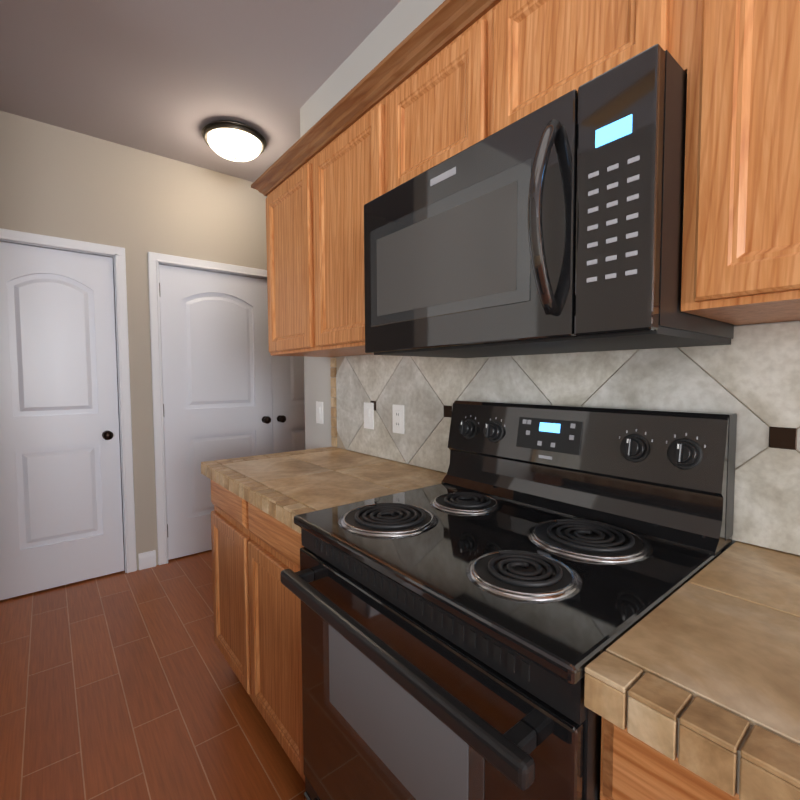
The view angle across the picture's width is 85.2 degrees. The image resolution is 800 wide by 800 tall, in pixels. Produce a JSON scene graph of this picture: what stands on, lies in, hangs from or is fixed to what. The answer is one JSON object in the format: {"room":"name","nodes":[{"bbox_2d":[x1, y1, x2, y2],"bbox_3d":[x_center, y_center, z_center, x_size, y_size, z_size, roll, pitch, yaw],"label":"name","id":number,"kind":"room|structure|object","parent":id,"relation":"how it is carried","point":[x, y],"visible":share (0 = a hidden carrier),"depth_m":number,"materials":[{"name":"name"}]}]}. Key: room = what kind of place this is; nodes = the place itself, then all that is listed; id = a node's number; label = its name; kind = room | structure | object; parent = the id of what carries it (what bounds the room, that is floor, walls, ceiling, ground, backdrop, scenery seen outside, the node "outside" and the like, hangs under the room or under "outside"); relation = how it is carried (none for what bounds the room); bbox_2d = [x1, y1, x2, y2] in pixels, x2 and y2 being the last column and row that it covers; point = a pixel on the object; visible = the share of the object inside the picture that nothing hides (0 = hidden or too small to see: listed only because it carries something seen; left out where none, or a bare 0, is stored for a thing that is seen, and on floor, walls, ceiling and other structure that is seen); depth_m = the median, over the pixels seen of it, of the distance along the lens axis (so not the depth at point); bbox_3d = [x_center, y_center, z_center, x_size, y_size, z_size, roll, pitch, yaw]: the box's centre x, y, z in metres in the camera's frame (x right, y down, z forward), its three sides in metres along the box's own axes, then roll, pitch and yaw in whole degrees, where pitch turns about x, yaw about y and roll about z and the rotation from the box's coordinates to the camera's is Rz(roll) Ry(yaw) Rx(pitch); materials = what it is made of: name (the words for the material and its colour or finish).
{"room":"kitchen","nodes":[
{"label":"kitchen","id":0,"kind":"room"},
{"bbox_2d":[0,111,266,569],"bbox_3d":[-2.288,-0.221,2.478,7.000,2.740,0.160,-3,4,-39],"label":"wall","id":1,"kind":"structure","parent":0,"point":[136,204],"depth_m":2.83,"materials":[{"name":"beige paint"}]},
{"bbox_2d":[0,242,123,599],"bbox_3d":[-2.035,0.121,2.591,0.610,2.018,0.108,-3,4,-39],"label":"door","id":2,"kind":"structure","parent":1,"relation":"in","point":[61,522],"depth_m":2.61,"materials":[{"name":"white paint"}]},
{"bbox_2d":[0,228,266,572],"bbox_3d":[-1.365,0.060,3.190,2.544,2.097,0.120,-3,4,-39],"label":"door frame","id":3,"kind":"structure","parent":1,"relation":"attached to","point":[155,260],"depth_m":2.83,"materials":[{"name":"white paint"}]},
{"bbox_2d":[138,550,155,569],"bbox_3d":[0.052,1.228,-0.324,7.000,0.108,7.240,-3,4,-39],"label":"baseboard","id":4,"kind":"structure","parent":1,"relation":"attached to","point":[147,559],"depth_m":2.91,"materials":[{"name":"white paint"}]},
{"bbox_2d":[159,264,272,559],"bbox_3d":[-1.298,0.087,3.188,0.768,2.018,0.108,-3,4,-39],"label":"pantry door","id":5,"kind":"structure","parent":1,"relation":"in","point":[216,379],"depth_m":3.13,"materials":[{"name":"white paint"}]},
{"bbox_2d":[271,355,304,453],"bbox_3d":[-0.699,0.059,3.674,0.768,2.018,0.108,-3,4,-39],"label":"pantry door","id":6,"kind":"structure","parent":1,"relation":"in","point":[288,405],"depth_m":3.54,"materials":[{"name":"white paint"}]},
{"bbox_2d":[0,550,305,799],"bbox_3d":[0.052,1.312,-0.320,7.400,0.060,7.640,-3,4,-39],"label":"floor","id":7,"kind":"structure","parent":0,"point":[121,685],"depth_m":1.71,"materials":[{"name":"brown wood"}]},
{"bbox_2d":[201,446,446,781],"bbox_3d":[-0.299,0.723,1.698,0.638,0.914,0.926,-3,4,-39],"label":"base cabinet","id":8,"kind":"object","parent":7,"relation":"on","point":[259,502],"visible":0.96,"depth_m":1.47,"materials":[{"name":"brown wood"}]},
{"bbox_2d":[280,400,736,799],"bbox_3d":[0.196,0.619,1.009,0.690,1.187,0.758,-3,4,-39],"label":"range","id":9,"kind":"object","parent":7,"relation":"on","point":[493,595],"visible":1,"depth_m":0.87,"materials":[{"name":"black metal"},{"name":"black glass"},{"name":"chrome"}]},
{"bbox_2d":[584,541,799,799],"bbox_3d":[0.760,0.784,0.396,0.638,0.914,0.916,-3,4,-39],"label":"base cabinet","id":10,"kind":"object","parent":7,"relation":"on","point":[691,688],"visible":1,"depth_m":0.51,"materials":[{"name":"beige tile"}]},
{"bbox_2d":[0,0,400,181],"bbox_3d":[0.038,-1.485,-0.462,7.400,0.060,7.640,-3,4,-39],"label":"ceiling","id":11,"kind":"structure","parent":0,"point":[170,79],"depth_m":2.05,"materials":[{"name":"grey paint"}]},
{"bbox_2d":[201,120,266,161],"bbox_3d":[-1.004,-1.535,2.647,0.370,0.145,0.370,-3,4,-39],"label":"flush-mount light","id":12,"kind":"object","parent":11,"relation":"attached to","point":[234,140],"visible":1,"depth_m":2.56,"materials":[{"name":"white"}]},
{"bbox_2d":[300,0,799,555],"bbox_3d":[1.460,-0.118,0.087,0.120,2.740,6.200,-3,4,-39],"label":"wall","id":13,"kind":"structure","parent":0,"point":[402,20],"depth_m":2.08,"materials":[{"name":"grey paint"}]},
{"bbox_2d":[259,140,340,356],"bbox_3d":[-0.341,-0.588,1.910,0.342,0.772,0.448,-3,4,-39],"label":"upper cabinet","id":14,"kind":"object","parent":13,"relation":"attached to","point":[282,183],"depth_m":1.81,"materials":[{"name":"brown wood"}]},
{"bbox_2d":[316,401,323,423],"bbox_3d":[-0.431,0.068,2.324,0.011,0.118,0.075,-3,4,-39],"label":"light switch","id":15,"kind":"object","parent":13,"relation":"attached to","point":[319,414],"visible":1,"depth_m":2.32,"materials":[{"name":"white plastic"}]},
{"bbox_2d":[303,68,378,355],"bbox_3d":[-0.053,-0.572,1.555,0.342,0.772,0.467,-3,4,-39],"label":"upper cabinet","id":16,"kind":"object","parent":13,"relation":"attached to","point":[341,153],"depth_m":1.48,"materials":[{"name":"brown wood"}]},
{"bbox_2d":[379,0,478,195],"bbox_3d":[0.210,-0.747,1.221,0.342,0.390,0.370,-3,4,-39],"label":"upper cabinet","id":17,"kind":"object","parent":13,"relation":"attached to","point":[444,80],"depth_m":1.11,"materials":[{"name":"brown wood"}]},
{"bbox_2d":[330,322,799,554],"bbox_3d":[0.468,0.058,1.211,0.014,0.452,2.596,-3,4,-39],"label":"backsplash","id":18,"kind":"structure","parent":13,"relation":"attached to","point":[750,375],"depth_m":1.06,"materials":[{"name":"beige tile"}]},
{"bbox_2d":[364,402,373,429],"bbox_3d":[-0.142,0.070,1.947,0.011,0.118,0.075,-3,4,-39],"label":"light switch","id":19,"kind":"object","parent":18,"relation":"attached to","point":[368,415],"visible":1,"depth_m":1.94,"materials":[{"name":"white plastic"}]},
{"bbox_2d":[392,404,404,433],"bbox_3d":[-0.007,0.078,1.784,0.008,0.118,0.075,-3,4,-39],"label":"electrical outlet","id":20,"kind":"object","parent":18,"relation":"attached to","point":[398,419],"visible":1,"depth_m":1.78,"materials":[{"name":"white plastic"}]},
{"bbox_2d":[479,0,670,140],"bbox_3d":[0.450,-0.733,0.927,0.342,0.390,0.390,-3,4,-39],"label":"upper cabinet","id":21,"kind":"object","parent":13,"relation":"attached to","point":[533,53],"depth_m":0.86,"materials":[{"name":"brown wood"}]},
{"bbox_2d":[364,44,733,357],"bbox_3d":[0.269,-0.330,1.037,0.485,0.418,0.754,-3,4,-39],"label":"microwave","id":22,"kind":"object","parent":21,"relation":"attached to","point":[555,226],"visible":1,"depth_m":0.77,"materials":[{"name":"black"}]},
{"bbox_2d":[667,0,799,325],"bbox_3d":[0.714,-0.527,0.613,0.342,0.772,0.445,-3,4,-39],"label":"upper cabinet","id":23,"kind":"object","parent":13,"relation":"attached to","point":[740,59],"depth_m":0.63,"materials":[{"name":"brown wood"}]}
]}

